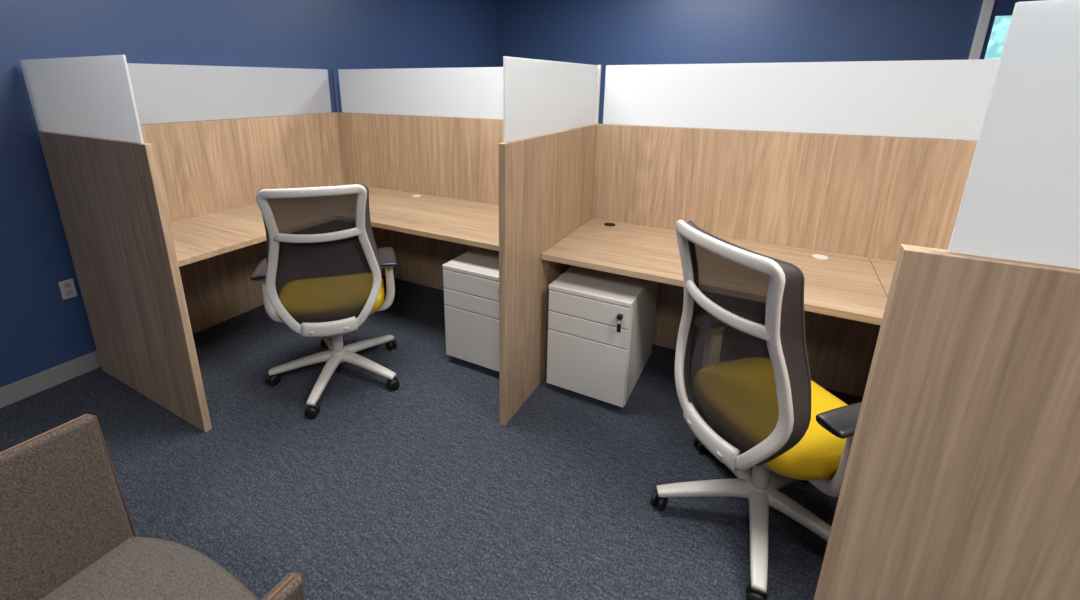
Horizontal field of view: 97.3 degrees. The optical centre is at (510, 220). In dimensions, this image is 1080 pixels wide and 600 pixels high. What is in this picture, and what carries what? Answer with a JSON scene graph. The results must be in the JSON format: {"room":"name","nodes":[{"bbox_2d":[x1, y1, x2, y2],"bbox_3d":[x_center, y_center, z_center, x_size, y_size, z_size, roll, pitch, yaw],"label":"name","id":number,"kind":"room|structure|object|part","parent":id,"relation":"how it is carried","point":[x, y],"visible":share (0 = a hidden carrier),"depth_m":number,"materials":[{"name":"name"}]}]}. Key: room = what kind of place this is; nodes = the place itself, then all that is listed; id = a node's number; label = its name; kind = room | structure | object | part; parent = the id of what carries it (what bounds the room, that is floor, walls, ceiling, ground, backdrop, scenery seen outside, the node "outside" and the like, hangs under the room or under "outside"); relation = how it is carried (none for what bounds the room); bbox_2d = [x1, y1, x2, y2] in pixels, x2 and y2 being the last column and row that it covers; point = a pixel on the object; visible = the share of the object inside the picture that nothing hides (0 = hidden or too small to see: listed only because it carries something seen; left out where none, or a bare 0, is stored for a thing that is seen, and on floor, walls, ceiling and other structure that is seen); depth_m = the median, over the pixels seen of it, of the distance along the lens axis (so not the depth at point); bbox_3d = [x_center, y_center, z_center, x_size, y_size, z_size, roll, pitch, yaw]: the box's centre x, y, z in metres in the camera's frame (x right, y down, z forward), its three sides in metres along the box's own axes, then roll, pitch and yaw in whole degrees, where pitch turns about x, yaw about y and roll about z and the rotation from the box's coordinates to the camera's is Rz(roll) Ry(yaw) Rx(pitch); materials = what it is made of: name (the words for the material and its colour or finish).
{"room":"office","nodes":[
{"label":"office","id":0,"kind":"room"},
{"bbox_2d":[0,0,496,387],"bbox_3d":[-2.055,-0.649,2.746,0.100,2.750,7.800,9,18,28],"label":"wall","id":1,"kind":"structure","parent":0,"point":[40,330],"depth_m":2.55,"materials":[{"name":"blue paint"}]},
{"bbox_2d":[0,350,100,407],"bbox_3d":[-2.009,0.631,3.088,0.012,0.100,7.600,9,18,28],"label":"baseboard","id":2,"kind":"structure","parent":1,"relation":"attached to","point":[11,393],"depth_m":2.44,"materials":[{"name":"grey plastic"}]},
{"bbox_2d":[58,278,76,299],"bbox_3d":[-2.300,0.357,2.469,0.008,0.100,0.060,9,18,28],"label":"wall outlet","id":3,"kind":"object","parent":1,"relation":"attached to","point":[67,287],"visible":1,"depth_m":2.47,"materials":[{"name":"plastic"}]},
{"bbox_2d":[63,282,70,288],"bbox_3d":[-2.297,0.337,2.462,0.002,0.028,0.028,9,18,28],"label":"socket","id":4,"kind":"object","parent":3,"relation":"attached to","point":[66,285],"depth_m":2.46,"materials":[{"name":"white plastic"}]},
{"bbox_2d":[66,290,72,295],"bbox_3d":[-2.297,0.379,2.474,0.002,0.028,0.028,9,18,28],"label":"socket","id":5,"kind":"object","parent":3,"relation":"attached to","point":[68,292],"depth_m":2.47,"materials":[{"name":"white plastic"}]},
{"bbox_2d":[0,275,862,599],"bbox_3d":[1.078,1.215,1.462,7.285,0.100,7.800,9,18,28],"label":"floor","id":6,"kind":"structure","parent":0,"point":[418,490],"depth_m":1.90,"materials":[{"name":"carpet"}]},
{"bbox_2d":[40,131,211,432],"bbox_3d":[-1.787,0.267,2.201,0.960,1.295,0.030,9,18,28],"label":"wall","id":7,"kind":"structure","parent":6,"relation":"on","point":[110,193],"depth_m":2.13,"materials":[{"name":"brown wood"}]},
{"bbox_2d":[19,55,143,142],"bbox_3d":[-1.827,-0.516,1.997,0.965,0.319,0.008,9,18,28],"label":"screen","id":8,"kind":"object","parent":7,"relation":"on","point":[90,96],"visible":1,"depth_m":1.95,"materials":[{"name":"white plastic"}]},
{"bbox_2d":[0,414,304,599],"bbox_3d":[-0.861,0.940,0.776,0.782,0.800,0.830,9,18,28],"label":"armchair","id":9,"kind":"object","parent":6,"relation":"on","point":[67,532],"visible":1,"depth_m":1.08,"materials":[{"name":"brown fabric"}]},
{"bbox_3d":[-1.155,0.807,0.926,0.092,0.570,0.680,9,18,28],"label":"arm","id":10,"kind":"part","parent":9,"relation":"part of"},
{"bbox_2d":[40,537,257,599],"bbox_3d":[-0.839,0.988,0.831,0.605,0.198,0.739,9,18,28],"label":"seat cushion","id":11,"kind":"object","parent":9,"relation":"on","point":[139,568],"depth_m":1.08,"materials":[{"name":"fabric"}]},
{"bbox_3d":[-0.552,0.916,0.608,0.092,0.542,0.680,9,18,28],"label":"arm","id":12,"kind":"part","parent":9,"relation":"part of"},
{"bbox_2d":[38,112,343,370],"bbox_3d":[-1.789,-0.014,3.172,0.030,1.295,1.793,9,18,28],"label":"wall","id":13,"kind":"structure","parent":6,"relation":"on","point":[205,167],"depth_m":3.08,"materials":[{"name":"brown wood"}]},
{"bbox_2d":[127,63,331,124],"bbox_3d":[-1.798,-0.786,2.928,0.008,0.319,1.688,9,18,28],"label":"screen","id":14,"kind":"object","parent":13,"relation":"on","point":[163,93],"visible":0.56,"depth_m":2.95,"materials":[{"name":"white plastic"}]},
{"bbox_2d":[332,69,338,111],"bbox_3d":[-1.357,-1.005,3.686,0.016,0.324,0.016,9,18,28],"label":"post","id":15,"kind":"object","parent":13,"relation":"on","point":[333,70],"visible":1,"depth_m":3.68,"materials":[{"name":"metal"}]},
{"bbox_2d":[250,184,399,418],"bbox_3d":[-0.932,0.305,2.413,0.697,1.104,0.705,-4,17,-15],"label":"office chair","id":16,"kind":"object","parent":6,"relation":"on","point":[320,275],"visible":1,"depth_m":2.18,"materials":[{"name":"grey plastic"}]},
{"bbox_3d":[-1.117,0.381,2.359,0.195,0.260,0.059,-4,17,-15],"label":"arm post","id":17,"kind":"part","parent":16,"relation":"part of","materials":[{"name":"grey plastic"}]},
{"bbox_3d":[-1.095,0.749,2.494,0.324,0.088,0.066,-4,17,-15],"label":"leg","id":18,"kind":"part","parent":16,"relation":"part of","materials":[{"name":"grey plastic"}]},
{"bbox_3d":[-0.839,0.201,2.110,0.501,0.738,0.151,-4,17,-15],"label":"frame","id":19,"kind":"part","parent":16,"relation":"part of","materials":[{"name":"grey plastic"}]},
{"bbox_3d":[-0.926,0.787,2.364,0.066,0.088,0.323,1,16,3],"label":"leg","id":20,"kind":"part","parent":16,"relation":"part of","materials":[{"name":"grey plastic"}]},
{"bbox_3d":[-1.017,0.692,2.693,0.066,0.088,0.323,-10,19,-31],"label":"leg","id":21,"kind":"part","parent":16,"relation":"part of","materials":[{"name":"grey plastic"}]},
{"bbox_3d":[-0.847,0.501,2.226,0.250,0.076,0.044,-4,17,-15],"label":"rail","id":22,"kind":"part","parent":16,"relation":"part of","materials":[{"name":"grey plastic"}]},
{"bbox_2d":[277,278,383,321],"bbox_3d":[-0.926,0.393,2.484,0.516,0.099,0.470,-4,17,-15],"label":"seat cushion","id":23,"kind":"object","parent":16,"relation":"on","point":[379,304],"depth_m":2.29,"materials":[{"name":"yellow fabric"}]},
{"bbox_3d":[-0.742,0.755,2.478,0.323,0.088,0.066,6,17,20],"label":"leg","id":24,"kind":"part","parent":16,"relation":"part of","materials":[{"name":"grey plastic"}]},
{"bbox_3d":[-0.798,0.696,2.682,0.066,0.088,0.323,13,20,37],"label":"leg","id":25,"kind":"part","parent":16,"relation":"part of","materials":[{"name":"grey plastic"}]},
{"bbox_3d":[-0.702,0.350,2.472,0.195,0.260,0.059,-4,17,-15],"label":"arm post","id":26,"kind":"part","parent":16,"relation":"part of","materials":[{"name":"grey plastic"}]},
{"bbox_2d":[442,247,498,371],"bbox_3d":[-0.053,0.479,2.754,0.405,0.588,0.565,9,18,28],"label":"filing cabinet","id":27,"kind":"object","parent":6,"relation":"on","point":[471,279],"visible":0.4,"depth_m":2.53,"materials":[{"name":"white metal"}]},
{"bbox_3d":[-0.184,0.338,2.468,0.399,0.105,0.016,9,18,28],"label":"drawer","id":28,"kind":"part","parent":27,"relation":"part of","materials":[{"name":"white metal"}]},
{"bbox_3d":[-0.184,0.439,2.497,0.399,0.095,0.016,9,18,28],"label":"drawer","id":29,"kind":"part","parent":27,"relation":"part of","materials":[{"name":"white metal"}]},
{"bbox_3d":[-0.185,0.636,2.554,0.399,0.306,0.016,9,18,28],"label":"drawer","id":30,"kind":"part","parent":27,"relation":"part of","materials":[{"name":"white metal"}]},
{"bbox_2d":[498,124,596,425],"bbox_3d":[0.231,0.193,2.476,0.030,1.295,1.092,9,18,28],"label":"wall","id":31,"kind":"structure","parent":6,"relation":"on","point":[546,181],"depth_m":2.22,"materials":[{"name":"brown wood"}]},
{"bbox_2d":[503,56,597,142],"bbox_3d":[0.229,-0.583,2.244,0.008,0.319,1.037,9,18,28],"label":"screen","id":32,"kind":"object","parent":31,"relation":"on","point":[541,97],"visible":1,"depth_m":2.10,"materials":[{"name":"white plastic"}]},
{"bbox_2d":[595,65,600,123],"bbox_3d":[0.498,-0.713,2.696,0.016,0.324,0.016,9,18,28],"label":"post","id":33,"kind":"object","parent":31,"relation":"on","point":[599,66],"visible":1,"depth_m":2.69,"materials":[{"name":"white plastic"}]},
{"bbox_2d":[547,265,657,407],"bbox_3d":[0.488,0.557,2.492,0.405,0.588,0.590,9,18,28],"label":"filing cabinet","id":34,"kind":"object","parent":6,"relation":"on","point":[601,324],"visible":0.97,"depth_m":2.27,"materials":[{"name":"white metal"}]},
{"bbox_3d":[0.363,0.710,2.303,0.399,0.306,0.016,9,18,28],"label":"drawer","id":35,"kind":"part","parent":34,"relation":"part of","materials":[{"name":"white metal"}]},
{"bbox_3d":[0.363,0.513,2.245,0.399,0.095,0.016,9,18,28],"label":"drawer","id":36,"kind":"part","parent":34,"relation":"part of","materials":[{"name":"white metal"}]},
{"bbox_3d":[0.364,0.412,2.216,0.399,0.105,0.016,9,18,28],"label":"drawer","id":37,"kind":"part","parent":34,"relation":"part of","materials":[{"name":"white metal"}]},
{"bbox_2d":[338,112,977,397],"bbox_3d":[0.487,0.064,2.922,4.200,1.295,0.030,9,18,28],"label":"wall","id":38,"kind":"structure","parent":6,"relation":"on","point":[856,195],"depth_m":2.46,"materials":[{"name":"brown wood"}]},
{"bbox_2d":[170,183,498,266],"bbox_3d":[-0.864,0.073,2.660,2.086,0.068,1.731,9,18,28],"label":"desk","id":39,"kind":"object","parent":38,"relation":"attached to","point":[197,238],"visible":0.44,"depth_m":2.76,"materials":[{"name":"brown wood"}]},
{"bbox_2d":[338,67,502,118],"bbox_3d":[-0.424,-0.857,3.187,2.028,0.319,0.008,9,18,28],"label":"screen","id":40,"kind":"object","parent":38,"relation":"on","point":[466,92],"visible":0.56,"depth_m":3.27,"materials":[{"name":"white plastic"}]},
{"bbox_2d":[541,218,895,324],"bbox_3d":[0.966,0.372,1.643,2.080,0.068,1.798,9,18,28],"label":"desk","id":41,"kind":"object","parent":38,"relation":"attached to","point":[851,287],"visible":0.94,"depth_m":2.17,"materials":[{"name":"brown wood"}]},
{"bbox_2d":[603,59,999,139],"bbox_3d":[1.409,-0.568,2.204,2.012,0.319,0.008,9,18,28],"label":"screen","id":42,"kind":"object","parent":38,"relation":"on","point":[935,99],"visible":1,"depth_m":2.21,"materials":[{"name":"white plastic"}]},
{"bbox_2d":[650,220,861,599],"bbox_3d":[0.883,0.548,1.592,0.705,1.104,0.688,-4,17,-15],"label":"office chair","id":43,"kind":"object","parent":6,"relation":"on","point":[748,396],"visible":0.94,"depth_m":1.41,"materials":[{"name":"grey plastic"}]},
{"bbox_3d":[0.701,0.976,1.726,0.323,0.088,0.066,2,16,7],"label":"leg","id":44,"kind":"part","parent":43,"relation":"part of","materials":[{"name":"grey plastic"}]},
{"bbox_3d":[0.648,0.701,1.552,0.044,0.076,0.250,-4,17,-15],"label":"rail","id":45,"kind":"part","parent":43,"relation":"part of","materials":[{"name":"grey plastic"}]},
{"bbox_3d":[0.621,0.395,1.455,0.151,0.738,0.501,-4,17,-15],"label":"frame","id":46,"kind":"part","parent":43,"relation":"part of","materials":[{"name":"grey plastic"}]},
{"bbox_3d":[0.851,0.932,1.880,0.066,0.088,0.323,-3,16,-10],"label":"leg","id":47,"kind":"part","parent":43,"relation":"part of","materials":[{"name":"grey plastic"}]},
{"bbox_3d":[0.807,1.030,1.542,0.066,0.088,0.323,8,18,24],"label":"leg","id":48,"kind":"part","parent":43,"relation":"part of","materials":[{"name":"grey plastic"}]},
{"bbox_3d":[1.050,0.959,1.790,0.323,0.088,0.066,-9,18,-28],"label":"leg","id":49,"kind":"part","parent":43,"relation":"part of","materials":[{"name":"grey plastic"}]},
{"bbox_3d":[1.022,1.019,1.582,0.323,0.088,0.066,15,22,41],"label":"leg","id":50,"kind":"part","parent":43,"relation":"part of","materials":[{"name":"grey plastic"}]},
{"bbox_2d":[763,380,847,480],"bbox_3d":[0.926,0.648,1.618,0.470,0.099,0.516,-4,17,-15],"label":"seat cushion","id":51,"kind":"object","parent":43,"relation":"on","point":[817,456],"depth_m":1.38,"materials":[{"name":"yellow fabric"}]},
{"bbox_3d":[0.927,0.667,1.390,0.059,0.260,0.195,-4,17,-15],"label":"arm post","id":52,"kind":"part","parent":43,"relation":"part of","materials":[{"name":"grey plastic"}]},
{"bbox_2d":[814,244,1079,599],"bbox_3d":[0.997,0.728,0.636,0.988,1.295,0.030,9,18,28],"label":"wall","id":53,"kind":"structure","parent":6,"relation":"on","point":[961,480],"depth_m":0.69,"materials":[{"name":"brown wood"}]},
{"bbox_2d":[948,0,1079,268],"bbox_3d":[1.042,-0.042,0.387,0.988,0.319,0.008,9,18,28],"label":"screen","id":54,"kind":"object","parent":53,"relation":"on","point":[1020,201],"visible":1,"depth_m":0.59,"materials":[{"name":"white plastic"}]},
{"bbox_2d":[497,0,982,138],"bbox_3d":[2.959,-1.085,4.296,7.085,2.750,0.100,9,18,28],"label":"wall","id":55,"kind":"structure","parent":0,"point":[603,33],"depth_m":4.53,"materials":[{"name":"blue paint"}]},
{"bbox_2d":[952,0,994,139],"bbox_3d":[3.659,-0.712,3.912,0.060,2.250,0.039,9,18,28],"label":"frame","id":56,"kind":"object","parent":55,"relation":"attached to","point":[987,6],"visible":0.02,"depth_m":3.68,"materials":[{"name":"grey metal"}]},
{"bbox_2d":[980,0,1043,58],"bbox_3d":[4.091,-0.620,3.697,0.920,2.185,0.024,9,18,28],"label":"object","id":57,"kind":"object","parent":55,"relation":"attached to","point":[1001,7],"depth_m":3.61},
{"bbox_2d":[975,15,1011,140],"bbox_3d":[4.041,-1.019,3.593,0.760,1.020,0.004,9,18,28],"label":"glass pane","id":58,"kind":"object","parent":57,"relation":"attached to","point":[1001,24],"visible":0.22,"depth_m":3.65,"materials":[{"name":"teal glass"}]}
]}

